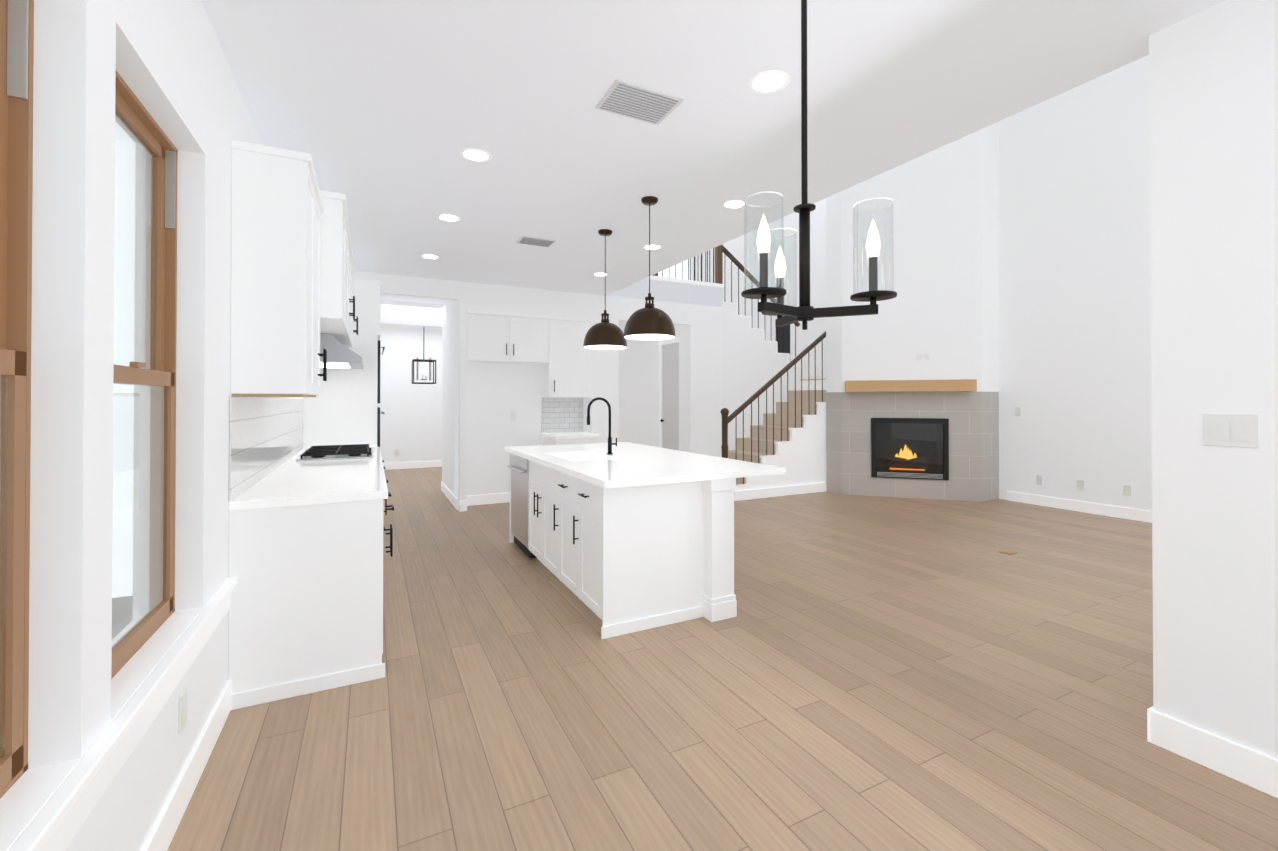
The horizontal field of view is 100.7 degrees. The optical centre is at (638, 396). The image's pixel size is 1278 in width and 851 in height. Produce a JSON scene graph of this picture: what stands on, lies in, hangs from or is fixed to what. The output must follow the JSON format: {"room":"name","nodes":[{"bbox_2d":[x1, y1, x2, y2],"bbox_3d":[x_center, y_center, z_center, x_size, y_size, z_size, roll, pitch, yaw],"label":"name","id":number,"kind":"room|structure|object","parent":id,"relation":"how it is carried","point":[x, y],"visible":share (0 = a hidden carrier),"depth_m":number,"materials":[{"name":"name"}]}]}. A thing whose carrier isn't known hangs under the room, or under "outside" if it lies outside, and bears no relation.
{"room":"kitchen","nodes":[
{"label":"kitchen","id":0,"kind":"room"},
{"bbox_2d":[27,0,1277,850],"bbox_3d":[0.885,-1.489,6.212,8.710,5.800,13.750,0,0,-27],"label":"wall","id":1,"kind":"structure","parent":0,"point":[1137,267],"depth_m":2.02,"materials":[{"name":"white paint"}]},
{"bbox_2d":[0,0,237,850],"bbox_3d":[-1.394,-0.002,1.351,0.218,1.840,2.140,0,0,-27],"label":"window","id":2,"kind":"structure","parent":1,"relation":"in","point":[138,121],"depth_m":1.29,"materials":[{"name":"brown"}]},
{"bbox_2d":[179,687,187,733],"bbox_3d":[-1.529,1.051,1.775,0.007,0.120,0.070,0,0,-27],"label":"outlet","id":3,"kind":"object","parent":1,"relation":"attached to","point":[183,698],"depth_m":1.77,"materials":[{"name":"white plastic"}]},
{"bbox_2d":[141,680,231,850],"bbox_3d":[-0.796,1.306,0.337,0.015,0.130,4.525,0,0,-27],"label":"baseboard","id":4,"kind":"structure","parent":1,"relation":"attached to","point":[161,835],"depth_m":1.80,"materials":[{"name":"white wood"}]},
{"bbox_2d":[228,397,302,501],"bbox_3d":[-2.452,0.240,3.605,0.010,0.464,2.820,0,0,-27],"label":"tile backsplash","id":5,"kind":"structure","parent":1,"relation":"attached to","point":[265,436],"depth_m":2.95,"materials":[{"name":"white tile"}]},
{"bbox_2d":[231,140,322,395],"bbox_3d":[-1.872,-0.580,2.778,0.287,1.135,0.770,0,0,-27],"label":"upper cabinet","id":6,"kind":"object","parent":1,"relation":"attached to","point":[292,271],"depth_m":2.44,"materials":[{"name":"white paint"}]},
{"bbox_2d":[319,190,350,339],"bbox_3d":[-2.239,-0.860,3.631,0.402,0.765,1.068,0,0,-27],"label":"upper cabinet","id":7,"kind":"object","parent":1,"relation":"attached to","point":[336,228],"depth_m":3.23,"materials":[{"name":"white paint"}]},
{"bbox_2d":[338,252,354,347],"bbox_3d":[-2.670,-0.854,4.481,0.402,0.765,1.069,0,0,-27],"label":"upper cabinet","id":8,"kind":"object","parent":1,"relation":"attached to","point":[348,343],"depth_m":4.82,"materials":[{"name":"white paint"}]},
{"bbox_2d":[320,333,362,368],"bbox_3d":[-2.558,-0.362,4.363,0.497,0.214,0.960,0,0,-27],"label":"steel range hood","id":9,"kind":"object","parent":8,"relation":"attached to","point":[340,355],"visible":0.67,"depth_m":3.98,"materials":[{"name":"grey metal"}]},
{"bbox_2d":[383,461,441,469],"bbox_3d":[-2.954,1.382,11.497,4.940,0.130,0.015,0,0,-27],"label":"baseboard","id":10,"kind":"structure","parent":1,"relation":"attached to","point":[422,464],"depth_m":10.67,"materials":[{"name":"white wood"}]},
{"bbox_2d":[441,481,460,511],"bbox_3d":[-2.645,1.354,7.357,0.015,0.130,1.680,0,0,-27],"label":"baseboard","id":11,"kind":"structure","parent":1,"relation":"attached to","point":[445,490],"depth_m":7.13,"materials":[{"name":"white wood"}]},
{"bbox_2d":[461,497,468,511],"bbox_3d":[-2.215,1.349,6.687,0.048,0.130,0.325,0,0,-27],"label":"baseboard","id":12,"kind":"structure","parent":1,"relation":"attached to","point":[464,504],"depth_m":6.54,"materials":[{"name":"white wood"}]},
{"bbox_2d":[466,492,509,505],"bbox_3d":[-1.824,1.352,7.080,1.040,0.130,0.015,0,0,-27],"label":"baseboard","id":13,"kind":"structure","parent":1,"relation":"attached to","point":[498,497],"depth_m":6.99,"materials":[{"name":"white wood"}]},
{"bbox_2d":[466,310,549,363],"bbox_3d":[-1.743,-0.764,6.950,1.045,0.620,0.340,0,0,-27],"label":"upper cabinet","id":14,"kind":"object","parent":1,"relation":"attached to","point":[496,337],"depth_m":6.79,"materials":[{"name":"white paint"}]},
{"bbox_2d":[511,411,515,419],"bbox_3d":[-1.697,0.258,7.156,0.070,0.120,0.007,0,0,-27],"label":"outlet","id":15,"kind":"object","parent":1,"relation":"attached to","point":[513,414],"depth_m":7.15,"materials":[{"name":"white plastic"}]},
{"bbox_2d":[542,316,591,397],"bbox_3d":[-1.028,-0.531,7.311,0.673,1.080,0.340,0,0,-27],"label":"upper cabinet","id":16,"kind":"object","parent":1,"relation":"attached to","point":[557,350],"depth_m":7.17,"materials":[{"name":"white paint"}]},
{"bbox_2d":[659,337,678,447],"bbox_3d":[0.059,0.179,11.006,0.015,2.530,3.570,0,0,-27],"label":"door frame","id":17,"kind":"structure","parent":1,"relation":"attached to","point":[674,340],"depth_m":10.28,"materials":[{"name":"white wood"}]},
{"bbox_2d":[660,343,678,449],"bbox_3d":[0.616,0.214,9.904,0.113,2.428,0.796,0,0,-27],"label":"door","id":18,"kind":"structure","parent":1,"relation":"in","point":[669,420],"depth_m":9.98,"materials":[{"name":"white paint"}]},
{"bbox_2d":[734,483,826,500],"bbox_3d":[2.061,1.356,7.594,1.715,0.130,0.015,0,0,-27],"label":"baseboard","id":19,"kind":"structure","parent":1,"relation":"attached to","point":[818,487],"depth_m":7.56,"materials":[{"name":"white wood"}]},
{"bbox_2d":[1015,407,1020,415],"bbox_3d":[5.116,0.198,7.145,0.007,0.120,0.070,0,0,-27],"label":"light switch","id":20,"kind":"object","parent":1,"relation":"attached to","point":[1017,409],"depth_m":7.14,"materials":[{"name":"white plastic"}]},
{"bbox_2d":[1036,475,1042,484],"bbox_3d":[5.231,1.086,6.912,0.007,0.120,0.070,0,0,-27],"label":"outlet","id":21,"kind":"object","parent":1,"relation":"attached to","point":[1039,479],"depth_m":6.91,"materials":[{"name":"white plastic"}]},
{"bbox_2d":[1006,491,1151,522],"bbox_3d":[5.779,1.344,5.820,0.015,0.130,3.240,0,0,-27],"label":"baseboard","id":22,"kind":"structure","parent":1,"relation":"attached to","point":[1080,506],"depth_m":6.48,"materials":[{"name":"white wood"}]},
{"bbox_2d":[1077,480,1083,489],"bbox_3d":[5.435,1.083,6.510,0.007,0.120,0.070,0,0,-27],"label":"outlet","id":23,"kind":"object","parent":1,"relation":"attached to","point":[1080,483],"depth_m":6.51,"materials":[{"name":"white plastic"}]},
{"bbox_2d":[1123,485,1130,495],"bbox_3d":[5.638,1.080,6.109,0.007,0.120,0.070,0,0,-27],"label":"outlet","id":24,"kind":"object","parent":1,"relation":"attached to","point":[1126,488],"depth_m":6.11,"materials":[{"name":"white plastic"}]},
{"bbox_2d":[1147,706,1277,797],"bbox_3d":[2.628,1.310,0.979,0.015,0.130,2.575,0,0,-27],"label":"baseboard","id":25,"kind":"structure","parent":1,"relation":"attached to","point":[1245,765],"depth_m":1.95,"materials":[{"name":"white wood"}]},
{"bbox_2d":[1203,413,1259,447],"bbox_3d":[2.154,0.122,1.927,0.010,0.120,0.140,0,0,-27],"label":"light switch","id":26,"kind":"object","parent":1,"relation":"attached to","point":[1229,429],"depth_m":1.92,"materials":[{"name":"white plastic"}]},
{"bbox_2d":[201,0,1224,332],"bbox_3d":[-0.398,-1.584,5.422,5.707,0.300,13.500,0,0,-27],"label":"ceiling","id":27,"kind":"structure","parent":0,"point":[383,112],"depth_m":2.61,"materials":[{"name":"white paint"}]},
{"bbox_2d":[412,334,435,383],"bbox_3d":[-3.632,-0.816,8.934,0.356,1.188,0.356,0,0,-27],"label":"light","id":28,"kind":"object","parent":27,"relation":"hanging from","point":[421,360],"visible":0.96,"depth_m":8.92,"materials":[{"name":"black metal"}]},
{"bbox_2d":[420,254,439,258],"bbox_3d":[-2.136,-1.432,5.414,0.188,0.004,0.188,0,0,-36],"label":"recessed light","id":29,"kind":"object","parent":27,"relation":"in","point":[428,256],"depth_m":5.39,"materials":[{"name":"white plastic"}]},
{"bbox_2d":[437,214,460,221],"bbox_3d":[-1.530,-1.440,4.263,0.188,0.004,0.188,0,0,36],"label":"recessed light","id":30,"kind":"object","parent":27,"relation":"in","point":[444,217],"depth_m":4.25,"materials":[{"name":"white plastic"}]},
{"bbox_2d":[459,148,491,162],"bbox_3d":[-0.979,-1.447,3.175,0.188,0.004,0.188,0,0,-36],"label":"recessed light","id":31,"kind":"object","parent":27,"relation":"in","point":[477,155],"depth_m":3.17,"materials":[{"name":"white plastic"}]},
{"bbox_2d":[516,236,555,246],"bbox_3d":[-0.953,-1.433,4.893,0.320,0.009,0.220,0,0,-27],"label":"ceiling vent","id":32,"kind":"object","parent":27,"relation":"in","point":[523,239],"depth_m":4.87,"materials":[{"name":"white metal"}]},
{"bbox_2d":[592,273,608,276],"bbox_3d":[-0.450,-1.427,6.179,0.188,0.004,0.188,0,0,36],"label":"recessed light","id":33,"kind":"object","parent":27,"relation":"in","point":[595,274],"depth_m":6.17,"materials":[{"name":"white"}]},
{"bbox_2d":[583,229,626,348],"bbox_3d":[-0.293,-0.934,4.596,0.380,1.009,0.380,0,0,-27],"label":"pendant light","id":34,"kind":"object","parent":27,"relation":"hanging from","point":[604,334],"visible":1,"depth_m":4.48,"materials":[{"name":"brown metal"}]},
{"bbox_2d":[595,79,683,124],"bbox_3d":[-0.001,-1.449,2.617,0.360,0.009,0.260,0,0,-27],"label":"ceiling vent","id":35,"kind":"object","parent":27,"relation":"in","point":[629,100],"depth_m":2.60,"materials":[{"name":"white metal"}]},
{"bbox_2d":[624,196,675,339],"bbox_3d":[0.077,-0.940,3.864,0.380,1.009,0.380,0,0,-27],"label":"pendant light","id":36,"kind":"object","parent":27,"relation":"hanging from","point":[649,321],"visible":1,"depth_m":3.75,"materials":[{"name":"brown metal"}]},
{"bbox_2d":[643,244,661,249],"bbox_3d":[0.129,-1.434,5.082,0.188,0.004,0.188,0,0,18],"label":"recessed light","id":37,"kind":"object","parent":27,"relation":"in","point":[652,247],"depth_m":5.08,"materials":[{"name":"white plastic"}]},
{"bbox_2d":[722,200,746,208],"bbox_3d":[0.716,-1.442,3.967,0.188,0.004,0.188,0,0,36],"label":"recessed light","id":38,"kind":"object","parent":27,"relation":"in","point":[731,204],"depth_m":3.96,"materials":[{"name":"white plastic"}]},
{"bbox_2d":[748,70,789,94],"bbox_3d":[0.600,-1.452,2.451,0.188,0.004,0.188,0,0,36],"label":"recessed light","id":39,"kind":"object","parent":27,"relation":"in","point":[768,82],"depth_m":2.44,"materials":[{"name":"white plastic"}]},
{"bbox_2d":[741,0,896,329],"bbox_3d":[0.437,-0.826,1.507,0.406,1.270,0.419,0,0,-27],"label":"chandelier","id":40,"kind":"object","parent":27,"relation":"hanging from","point":[804,312],"visible":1,"depth_m":1.46,"materials":[{"name":"black metal"}]},
{"bbox_2d":[167,467,1277,850],"bbox_3d":[0.830,1.470,6.023,9.260,0.120,14.400,0,0,-27],"label":"floor","id":41,"kind":"structure","parent":0,"point":[877,673],"depth_m":2.32,"materials":[{"name":"brown wood"}]},
{"bbox_2d":[228,499,387,709],"bbox_3d":[-1.763,0.949,2.918,0.616,0.880,0.976,0,0,-27],"label":"base cabinet","id":42,"kind":"object","parent":41,"relation":"on","point":[306,567],"depth_m":2.47,"materials":[{"name":"white paint"}]},
{"bbox_2d":[228,447,387,510],"bbox_3d":[-2.169,0.494,3.742,0.638,0.040,2.830,0,0,-27],"label":"countertop","id":43,"kind":"structure","parent":42,"relation":"on","point":[294,483],"depth_m":2.79,"materials":[{"name":"white stone"}]},
{"bbox_2d":[295,444,372,460],"bbox_3d":[-2.497,0.455,4.399,0.510,0.046,0.900,0,0,-27],"label":"gas cooktop","id":44,"kind":"object","parent":43,"relation":"in","point":[336,452],"visible":1,"depth_m":4.17,"materials":[{"name":"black metal"}]},
{"bbox_2d":[303,278,384,448],"bbox_3d":[-3.032,0.139,5.503,0.686,2.535,1.084,0,0,-27],"label":"tall cabinet","id":45,"kind":"object","parent":41,"relation":"on","point":[342,408],"visible":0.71,"depth_m":5.07,"materials":[{"name":"white paint"}]},
{"bbox_2d":[542,434,598,444],"bbox_3d":[-0.940,0.978,7.194,0.612,0.880,0.610,0,0,-27],"label":"base cabinet","id":46,"kind":"object","parent":41,"relation":"on","point":[545,441],"depth_m":6.94,"materials":[{"name":"white paint"}]},
{"bbox_2d":[546,430,599,437],"bbox_3d":[-0.938,0.518,7.187,0.622,0.040,0.630,0,0,-27],"label":"countertop","id":47,"kind":"structure","parent":46,"relation":"on","point":[569,433],"depth_m":6.98,"materials":[{"name":"white stone"}]},
{"bbox_2d":[504,450,739,638],"bbox_3d":[-0.362,0.958,4.262,0.928,0.880,2.514,0,0,-27],"label":"kitchen island","id":48,"kind":"object","parent":41,"relation":"on","point":[625,538],"depth_m":3.29,"materials":[{"name":"white paint"}]},
{"bbox_2d":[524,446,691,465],"bbox_3d":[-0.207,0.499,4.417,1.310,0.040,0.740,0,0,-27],"label":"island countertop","id":49,"kind":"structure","parent":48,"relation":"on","point":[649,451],"depth_m":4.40,"materials":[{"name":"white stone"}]},
{"bbox_2d":[556,454,599,461],"bbox_3d":[-0.461,0.617,4.287,0.440,0.222,0.760,0,0,-27],"label":"sink","id":50,"kind":"object","parent":49,"relation":"in","point":[571,457],"depth_m":4.54,"materials":[{"name":"white ceramic"}]},
{"bbox_2d":[587,397,616,454],"bbox_3d":[-0.305,0.240,4.380,0.270,0.475,0.052,0,0,-27],"label":"faucet","id":51,"kind":"object","parent":49,"relation":"on","point":[610,443],"visible":1,"depth_m":4.39,"materials":[{"name":"black metal"}]},
{"bbox_2d":[552,454,785,485],"bbox_3d":[0.177,0.494,3.658,1.310,0.040,0.960,0,0,-27],"label":"island countertop","id":52,"kind":"structure","parent":48,"relation":"on","point":[609,471],"depth_m":3.49,"materials":[{"name":"white stone"}]},
{"bbox_2d":[723,302,825,490],"bbox_3d":[2.127,-0.034,8.776,3.859,2.925,2.011,0,0,-27],"label":"staircase","id":53,"kind":"structure","parent":41,"relation":"on","point":[754,361],"depth_m":8.39,"materials":[{"name":"white"}]},
{"bbox_2d":[645,244,776,302],"bbox_3d":[1.075,-1.718,8.265,3.781,2.334,0.128,0,0,-27],"label":"stair railing","id":54,"kind":"object","parent":53,"relation":"on","point":[720,250],"depth_m":8.32,"materials":[{"name":"brown wood"}]},
{"bbox_2d":[720,302,825,484],"bbox_3d":[2.179,0.069,7.732,2.383,2.704,0.120,0,0,-27],"label":"stair railing","id":55,"kind":"object","parent":53,"relation":"on","point":[726,419],"depth_m":7.60,"materials":[{"name":"brown wood"}]},
{"bbox_2d":[1000,550,1016,554],"bbox_3d":[3.321,1.398,4.759,0.120,0.006,0.090,0,0,-27],"label":"electrical outlet","id":56,"kind":"object","parent":41,"relation":"attached to","point":[1008,552],"visible":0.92,"depth_m":4.74,"materials":[{"name":"brown"}]},
{"bbox_2d":[826,122,998,500],"bbox_3d":[3.885,-1.479,7.635,1.770,5.799,1.613,0,0,-27],"label":"chase","id":57,"kind":"object","parent":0,"point":[902,421],"visible":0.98,"depth_m":7.41,"materials":[{"name":"white paint"}]},
{"bbox_2d":[917,354,921,359],"bbox_3d":[3.929,-0.556,7.412,0.070,0.090,0.011,0,0,18],"label":"outlet","id":58,"kind":"object","parent":57,"relation":"attached to","point":[919,356],"depth_m":7.41,"materials":[{"name":"white plastic"}]},
{"bbox_2d":[925,354,929,359],"bbox_3d":[4.019,-0.556,7.384,0.060,0.090,0.009,0,0,18],"label":"outlet","id":59,"kind":"object","parent":57,"relation":"attached to","point":[927,356],"depth_m":7.38,"materials":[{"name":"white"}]}
]}

